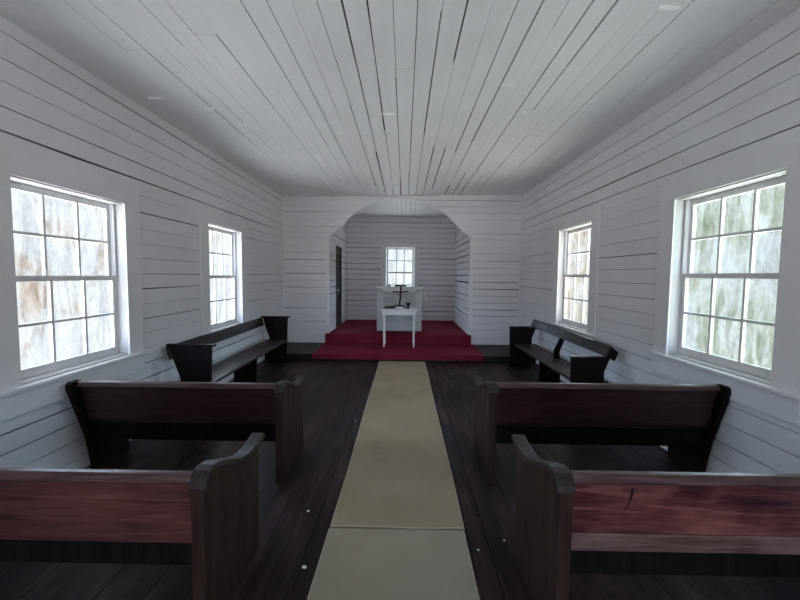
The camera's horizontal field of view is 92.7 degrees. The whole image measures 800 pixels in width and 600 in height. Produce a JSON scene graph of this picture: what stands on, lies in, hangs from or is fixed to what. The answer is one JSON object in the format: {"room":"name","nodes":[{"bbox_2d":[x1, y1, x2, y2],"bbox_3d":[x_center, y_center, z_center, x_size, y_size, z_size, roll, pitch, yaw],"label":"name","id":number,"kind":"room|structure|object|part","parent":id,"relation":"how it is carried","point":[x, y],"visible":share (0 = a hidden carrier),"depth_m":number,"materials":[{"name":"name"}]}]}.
{"room":"church","nodes":[
{"label":"church","id":0,"kind":"room"},
{"bbox_2d":[0,15,283,468],"bbox_3d":[-2.800,-0.288,3.212,0.160,3.500,11.020,1,4,1],"label":"wall","id":1,"kind":"structure","parent":0,"point":[53,108],"depth_m":4.05,"materials":[{"name":"white paint"}]},
{"bbox_2d":[0,143,146,421],"bbox_3d":[-2.779,-0.157,3.235,0.205,1.889,1.528,1,4,1],"label":"window","id":2,"kind":"structure","parent":1,"relation":"in","point":[20,170],"depth_m":3.16,"materials":[{"name":"paint"}]},
{"bbox_3d":[-2.852,-0.530,3.211,0.032,0.732,1.056,1,4,1],"label":"sash","id":3,"kind":"part","parent":2,"relation":"part of","materials":[{"name":"glass"}]},
{"bbox_3d":[-2.825,0.179,3.257,0.032,0.772,1.056,1,4,1],"label":"sash","id":4,"kind":"part","parent":2,"relation":"part of","materials":[{"name":"glass"}]},
{"bbox_2d":[199,206,247,344],"bbox_3d":[-2.747,-0.331,5.901,0.205,1.939,1.513,1,4,1],"label":"window","id":5,"kind":"structure","parent":1,"relation":"in","point":[209,220],"depth_m":6.00,"materials":[{"name":"paint"}]},
{"bbox_3d":[-2.819,-0.716,5.877,0.032,0.756,1.041,1,4,1],"label":"sash","id":6,"kind":"part","parent":5,"relation":"part of","materials":[{"name":"glass"}]},
{"bbox_3d":[-2.793,0.018,5.924,0.032,0.798,1.041,1,4,1],"label":"sash","id":7,"kind":"part","parent":5,"relation":"part of","materials":[{"name":"glass"}]},
{"bbox_2d":[324,221,346,331],"bbox_3d":[-1.661,-0.839,10.063,0.120,3.130,2.770,1,4,1],"label":"wall","id":8,"kind":"structure","parent":0,"point":[339,238],"depth_m":9.62,"materials":[{"name":"white paint"}]},
{"bbox_2d":[325,236,329,332],"bbox_3d":[-1.659,-0.352,8.747,0.085,2.220,0.138,1,4,1],"label":"trim","id":9,"kind":"structure","parent":8,"relation":"attached to","point":[327,238],"depth_m":8.69,"materials":[{"name":"paint"}]},
{"bbox_2d":[335,245,341,325],"bbox_3d":[-1.637,-0.360,10.023,0.180,2.080,0.850,1,4,1],"label":"door","id":10,"kind":"structure","parent":8,"relation":"in","point":[338,254],"depth_m":10.26,"materials":[{"name":"brown wood"}]},
{"bbox_3d":[-1.665,-0.353,10.024,0.055,2.058,0.810,1,4,1],"label":"panel","id":11,"kind":"part","parent":10,"relation":"part of","materials":[{"name":"brown wood"}]},
{"bbox_2d":[0,0,799,216],"bbox_3d":[-0.005,-2.156,4.440,5.680,0.285,14.060,1,4,1],"label":"ceiling","id":12,"kind":"structure","parent":0,"point":[305,98],"depth_m":3.33,"materials":[{"name":"paint"}]},
{"bbox_2d":[0,359,799,599],"bbox_3d":[-0.043,1.457,4.695,5.680,0.120,14.100,1,4,1],"label":"floor","id":13,"kind":"structure","parent":0,"point":[335,392],"depth_m":2.81,"materials":[{"name":"black wood"}]},
{"bbox_2d":[0,433,264,599],"bbox_3d":[-1.776,1.145,2.060,1.827,0.811,0.779,1,4,1],"label":"pew","id":14,"kind":"object","parent":13,"relation":"on","point":[205,518],"visible":1,"depth_m":1.80,"materials":[{"name":"brown wood"}]},
{"bbox_3d":[-1.788,1.189,2.037,1.709,0.155,0.367,1,4,1],"label":"seat rail","id":15,"kind":"part","parent":14,"relation":"part of","materials":[{"name":"black wood"}]},
{"bbox_3d":[-1.788,0.982,1.803,1.709,0.352,0.095,1,4,1],"label":"panel","id":16,"kind":"part","parent":14,"relation":"part of","materials":[{"name":"red wood"}]},
{"bbox_3d":[-1.787,0.788,1.725,1.709,0.047,0.049,1,4,1],"label":"rail","id":17,"kind":"part","parent":14,"relation":"part of","materials":[{"name":"brown wood"}]},
{"bbox_3d":[-0.904,1.162,2.036,0.058,0.798,0.640,1,4,1],"label":"panel","id":18,"kind":"part","parent":14,"relation":"part of","materials":[{"name":"brown wood"}]},
{"bbox_2d":[65,375,305,481],"bbox_3d":[-1.799,1.051,3.432,1.727,0.819,0.779,1,4,1],"label":"pew","id":19,"kind":"object","parent":13,"relation":"on","point":[109,414],"visible":1,"depth_m":3.17,"materials":[{"name":"brown wood"}]},
{"bbox_3d":[-1.810,0.691,3.097,1.609,0.047,0.049,1,4,1],"label":"rail","id":20,"kind":"part","parent":19,"relation":"part of","materials":[{"name":"brown wood"}]},
{"bbox_3d":[-1.811,0.857,3.166,1.609,0.296,0.084,1,4,1],"label":"panel","id":21,"kind":"part","parent":19,"relation":"part of","materials":[{"name":"brown wood"}]},
{"bbox_3d":[-1.811,1.099,3.409,1.609,0.155,0.367,1,4,1],"label":"seat rail","id":22,"kind":"part","parent":19,"relation":"part of","materials":[{"name":"black wood"}]},
{"bbox_3d":[-1.810,1.007,3.435,1.609,0.034,0.380,1,4,1],"label":"seat","id":23,"kind":"part","parent":19,"relation":"part of","materials":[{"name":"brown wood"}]},
{"bbox_3d":[-0.977,1.069,3.409,0.058,0.802,0.640,1,4,1],"label":"panel","id":24,"kind":"part","parent":19,"relation":"part of","materials":[{"name":"brown wood"}]},
{"bbox_2d":[166,316,289,382],"bbox_3d":[-2.390,0.851,5.851,0.558,0.892,3.024,1,4,0],"label":"bench","id":25,"kind":"object","parent":13,"relation":"on","point":[192,358],"visible":0.8,"depth_m":5.49,"materials":[{"name":"brown wood"}]},
{"bbox_3d":[-2.383,0.959,4.373,0.469,0.868,0.035,1,4,0],"label":"panel","id":26,"kind":"part","parent":25,"relation":"part of","materials":[{"name":"brown wood"}]},
{"bbox_3d":[-2.635,0.506,5.828,0.063,0.158,3.000,1,4,0],"label":"rail","id":27,"kind":"part","parent":25,"relation":"part of","materials":[{"name":"brown wood"}]},
{"bbox_3d":[-2.346,0.859,5.852,0.410,0.035,2.930,1,4,0],"label":"seat","id":28,"kind":"part","parent":25,"relation":"part of","materials":[{"name":"brown wood"}]},
{"bbox_3d":[-2.389,0.766,7.331,0.469,0.868,0.035,1,4,0],"label":"panel","id":29,"kind":"part","parent":25,"relation":"part of","materials":[{"name":"brown wood"}]},
{"bbox_2d":[307,528,479,599],"bbox_3d":[-0.052,1.683,0.230,0.911,0.009,4.640,1,4,1],"label":"carpet runner","id":30,"kind":"object","parent":13,"relation":"on","point":[354,563],"visible":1,"depth_m":2.22,"materials":[{"name":"beige carpet"}]},
{"bbox_2d":[330,361,464,529],"bbox_3d":[0.012,1.369,5.029,0.913,0.012,4.962,1,4,1],"label":"carpet runner","id":31,"kind":"object","parent":13,"relation":"on","point":[399,475],"visible":1,"depth_m":3.41,"materials":[{"name":"beige carpet"}]},
{"bbox_2d":[509,319,617,382],"bbox_3d":[2.294,0.895,5.823,0.554,0.904,2.676,1,4,1],"label":"bench","id":32,"kind":"object","parent":13,"relation":"on","point":[580,369],"visible":0.85,"depth_m":5.72,"materials":[{"name":"brown wood"}]},
{"bbox_3d":[2.240,0.885,7.138,0.393,0.752,0.035,1,4,1],"label":"panel","id":33,"kind":"part","parent":32,"relation":"part of","materials":[{"name":"brown wood"}]},
{"bbox_3d":[2.461,0.594,7.081,0.192,0.444,0.035,1,4,1],"label":"post","id":34,"kind":"part","parent":32,"relation":"part of","materials":[{"name":"brown wood"}]},
{"bbox_3d":[2.445,0.677,5.814,0.192,0.444,0.035,1,4,1],"label":"post","id":35,"kind":"part","parent":32,"relation":"part of","materials":[{"name":"brown wood"}]},
{"bbox_3d":[2.304,0.909,5.824,0.405,0.035,2.518,1,4,1],"label":"seat","id":36,"kind":"part","parent":32,"relation":"part of","materials":[{"name":"brown wood"}]},
{"bbox_3d":[2.460,0.514,5.796,0.071,0.138,2.670,1,4,1],"label":"rail","id":37,"kind":"part","parent":32,"relation":"part of","materials":[{"name":"brown wood"}]},
{"bbox_3d":[2.209,1.055,4.519,0.393,0.752,0.035,1,4,1],"label":"panel","id":38,"kind":"part","parent":32,"relation":"part of","materials":[{"name":"brown wood"}]},
{"bbox_3d":[2.430,0.760,4.533,0.192,0.444,0.035,1,4,1],"label":"post","id":39,"kind":"part","parent":32,"relation":"part of","materials":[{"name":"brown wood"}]},
{"bbox_2d":[473,375,731,483],"bbox_3d":[1.665,1.074,3.422,1.900,0.845,0.779,1,4,1],"label":"pew","id":40,"kind":"object","parent":13,"relation":"on","point":[686,419],"visible":1,"depth_m":3.16,"materials":[{"name":"brown wood"}]},
{"bbox_3d":[0.756,1.080,3.418,0.058,0.815,0.640,1,4,1],"label":"panel","id":41,"kind":"part","parent":40,"relation":"part of","materials":[{"name":"brown wood"}]},
{"bbox_3d":[1.677,1.044,3.425,1.782,0.034,0.380,1,4,1],"label":"seat","id":42,"kind":"part","parent":40,"relation":"part of","materials":[{"name":"brown wood"}]},
{"bbox_3d":[1.675,1.136,3.399,1.782,0.155,0.367,1,4,1],"label":"seat rail","id":43,"kind":"part","parent":40,"relation":"part of","materials":[{"name":"black wood"}]},
{"bbox_3d":[1.675,0.880,3.152,1.782,0.319,0.089,1,4,1],"label":"panel","id":44,"kind":"part","parent":40,"relation":"part of","materials":[{"name":"brown wood"}]},
{"bbox_3d":[1.677,0.702,3.085,1.782,0.047,0.049,1,4,1],"label":"rail","id":45,"kind":"part","parent":40,"relation":"part of","materials":[{"name":"brown wood"}]},
{"bbox_2d":[511,434,799,599],"bbox_3d":[1.630,1.166,2.015,1.880,0.845,0.779,1,4,1],"label":"pew","id":46,"kind":"object","parent":13,"relation":"on","point":[567,521],"visible":1,"depth_m":1.76,"materials":[{"name":"brown wood"}]},
{"bbox_3d":[0.731,1.172,2.012,0.058,0.815,0.640,1,4,1],"label":"panel","id":47,"kind":"part","parent":46,"relation":"part of","materials":[{"name":"brown wood"}]},
{"bbox_3d":[1.642,0.793,1.679,1.762,0.047,0.049,1,4,1],"label":"rail","id":48,"kind":"part","parent":46,"relation":"part of","materials":[{"name":"brown wood"}]},
{"bbox_3d":[1.640,1.227,1.993,1.762,0.155,0.367,1,4,1],"label":"seat rail","id":49,"kind":"part","parent":46,"relation":"part of","materials":[{"name":"black wood"}]},
{"bbox_3d":[1.641,0.951,1.740,1.762,0.279,0.081,1,4,1],"label":"panel","id":50,"kind":"part","parent":46,"relation":"part of","materials":[{"name":"brown wood"}]},
{"bbox_2d":[265,342,535,362],"bbox_3d":[0.001,1.104,8.195,5.360,0.130,1.350,1,4,1],"label":"step","id":51,"kind":"structure","parent":0,"point":[295,350],"depth_m":7.65,"materials":[{"name":"black wood"}]},
{"bbox_2d":[312,343,483,360],"bbox_3d":[-0.029,1.085,8.110,3.380,0.110,1.217,1,4,1],"label":"carpet","id":52,"kind":"object","parent":51,"relation":"on","point":[371,351],"visible":1,"depth_m":7.74,"materials":[{"name":"red carpet"}]},
{"bbox_2d":[381,307,416,346],"bbox_3d":[-0.021,0.595,8.424,0.786,0.832,0.497,1,4,1],"label":"table","id":53,"kind":"object","parent":52,"relation":"on","point":[385,311],"visible":0.98,"depth_m":8.18,"materials":[{"name":"white wood"}]},
{"bbox_3d":[-0.345,0.614,8.247,0.043,0.810,0.043,1,4,1],"label":"leg","id":54,"kind":"part","parent":53,"relation":"part of","materials":[{"name":"white wood"}]},
{"bbox_2d":[392,286,407,307],"bbox_3d":[-0.010,-0.064,8.438,0.381,0.476,0.162,1,4,1],"label":"wooden cross","id":55,"kind":"object","parent":53,"relation":"on","point":[400,291],"visible":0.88,"depth_m":8.38,"materials":[{"name":"brown wood"}]},
{"bbox_3d":[0.301,0.621,8.239,0.043,0.810,0.043,1,4,1],"label":"leg","id":56,"kind":"part","parent":53,"relation":"part of","materials":[{"name":"white wood"}]},
{"bbox_2d":[325,319,470,343],"bbox_3d":[-0.029,0.803,10.108,3.330,0.219,2.806,1,4,1],"label":"carpet","id":57,"kind":"object","parent":51,"relation":"on","point":[350,330],"visible":0.91,"depth_m":8.73,"materials":[{"name":"red carpet"}]},
{"bbox_2d":[377,289,421,330],"bbox_3d":[-0.014,0.203,9.467,1.150,1.062,0.535,1,4,1],"label":"pulpit","id":58,"kind":"object","parent":57,"relation":"on","point":[393,322],"visible":0.71,"depth_m":9.23,"materials":[{"name":"paint"}]},
{"bbox_3d":[-0.241,0.019,9.229,0.297,0.195,0.034,1,4,1],"label":"panel","id":59,"kind":"part","parent":58,"relation":"part of","materials":[{"name":"paint"}]},
{"bbox_3d":[-0.246,0.421,9.255,0.297,0.180,0.034,1,4,1],"label":"panel","id":60,"kind":"part","parent":58,"relation":"part of","materials":[{"name":"paint"}]},
{"bbox_2d":[375,286,426,301],"bbox_3d":[0.023,-0.151,9.234,1.246,0.357,0.272,1,4,1],"label":"cloth","id":61,"kind":"object","parent":58,"relation":"on","point":[387,289],"visible":0.91,"depth_m":9.13,"materials":[{"name":"white fabric"}]},
{"bbox_3d":[0.207,0.426,9.250,0.297,0.180,0.034,1,4,1],"label":"panel","id":62,"kind":"part","parent":58,"relation":"part of","materials":[{"name":"paint"}]},
{"bbox_3d":[0.211,0.025,9.224,0.297,0.195,0.034,1,4,1],"label":"panel","id":63,"kind":"part","parent":58,"relation":"part of","materials":[{"name":"paint"}]},
{"bbox_2d":[346,217,455,320],"bbox_3d":[0.016,-0.914,11.486,3.540,3.130,0.160,1,4,1],"label":"wall","id":64,"kind":"structure","parent":0,"point":[435,236],"depth_m":11.39,"materials":[{"name":"white paint"}]},
{"bbox_2d":[381,244,419,286],"bbox_3d":[0.002,-0.751,11.481,1.165,1.855,0.190,1,4,1],"label":"window","id":65,"kind":"structure","parent":64,"relation":"in","point":[415,248],"depth_m":11.39,"materials":[{"name":"paint"}]},
{"bbox_3d":[0.007,-1.187,11.522,0.813,0.759,0.032,1,4,1],"label":"sash","id":66,"kind":"part","parent":65,"relation":"part of","materials":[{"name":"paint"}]},
{"bbox_3d":[-0.001,-0.448,11.536,0.813,0.801,0.032,1,4,1],"label":"sash","id":67,"kind":"part","parent":65,"relation":"part of","materials":[{"name":"paint"}]},
{"bbox_2d":[284,195,520,344],"bbox_3d":[0.027,-0.698,8.703,5.400,3.400,0.100,1,4,1],"label":"wall","id":68,"kind":"structure","parent":0,"point":[493,223],"depth_m":8.63,"materials":[{"name":"white paint"}]},
{"bbox_2d":[282,198,284,315],"bbox_3d":[-2.639,-0.653,8.674,0.030,3.260,0.030,1,4,1],"label":"trim","id":69,"kind":"structure","parent":68,"relation":"attached to","point":[282,198],"depth_m":8.66,"materials":[{"name":"paint"}]},
{"bbox_2d":[329,199,469,237],"bbox_3d":[-0.006,-1.854,8.628,3.200,0.843,0.105,1,4,1],"label":"trim","id":70,"kind":"structure","parent":68,"relation":"attached to","point":[384,199],"depth_m":8.60,"materials":[{"name":"paint"}]},
{"bbox_2d":[282,195,521,197],"bbox_3d":[0.043,-2.310,8.533,5.360,0.110,0.030,1,4,1],"label":"trim","id":71,"kind":"structure","parent":68,"relation":"attached to","point":[457,195],"depth_m":8.52,"materials":[{"name":"paint"}]},
{"bbox_2d":[517,197,521,325],"bbox_3d":[2.691,-0.631,8.610,0.030,3.335,0.030,1,4,1],"label":"trim","id":72,"kind":"structure","parent":68,"relation":"attached to","point":[521,197],"depth_m":8.58,"materials":[{"name":"paint"}]},
{"bbox_2d":[453,200,474,332],"bbox_3d":[1.658,-0.802,10.025,0.120,3.130,2.770,1,4,1],"label":"wall","id":73,"kind":"structure","parent":0,"point":[461,252],"depth_m":9.95,"materials":[{"name":"white paint"}]},
{"bbox_2d":[467,237,473,334],"bbox_3d":[1.615,-0.316,8.710,0.085,2.220,0.138,1,4,1],"label":"trim","id":74,"kind":"structure","parent":73,"relation":"attached to","point":[471,239],"depth_m":8.65,"materials":[{"name":"paint"}]},
{"bbox_2d":[518,6,799,473],"bbox_3d":[2.719,-0.257,3.147,0.160,3.560,11.020,1,4,1],"label":"wall","id":75,"kind":"structure","parent":0,"point":[748,101],"depth_m":4.00,"materials":[{"name":"white paint"}]},
{"bbox_2d":[550,204,600,339],"bbox_3d":[2.729,-0.344,5.886,0.205,1.956,1.542,1,4,1],"label":"window","id":76,"kind":"structure","parent":75,"relation":"in","point":[590,218],"depth_m":5.99,"materials":[{"name":"paint"}]},
{"bbox_3d":[2.768,0.010,5.909,0.032,0.807,1.070,1,4,1],"label":"sash","id":77,"kind":"part","parent":76,"relation":"part of","materials":[{"name":"paint"}]},
{"bbox_3d":[2.809,-0.732,5.860,0.032,0.764,1.070,1,4,1],"label":"sash","id":78,"kind":"part","parent":76,"relation":"part of","materials":[{"name":"glass"}]},
{"bbox_2d":[649,135,799,425],"bbox_3d":[2.696,-0.173,3.171,0.205,1.903,1.516,1,4,1],"label":"window","id":79,"kind":"structure","parent":75,"relation":"in","point":[776,164],"depth_m":3.03,"materials":[{"name":"paint"}]},
{"bbox_3d":[2.735,0.167,3.193,0.032,0.780,1.044,1,4,1],"label":"sash","id":80,"kind":"part","parent":79,"relation":"part of","materials":[{"name":"glass"}]},
{"bbox_3d":[2.776,-0.548,3.146,0.032,0.738,1.044,1,4,1],"label":"sash","id":81,"kind":"part","parent":79,"relation":"part of","materials":[{"name":"glass"}]}
]}

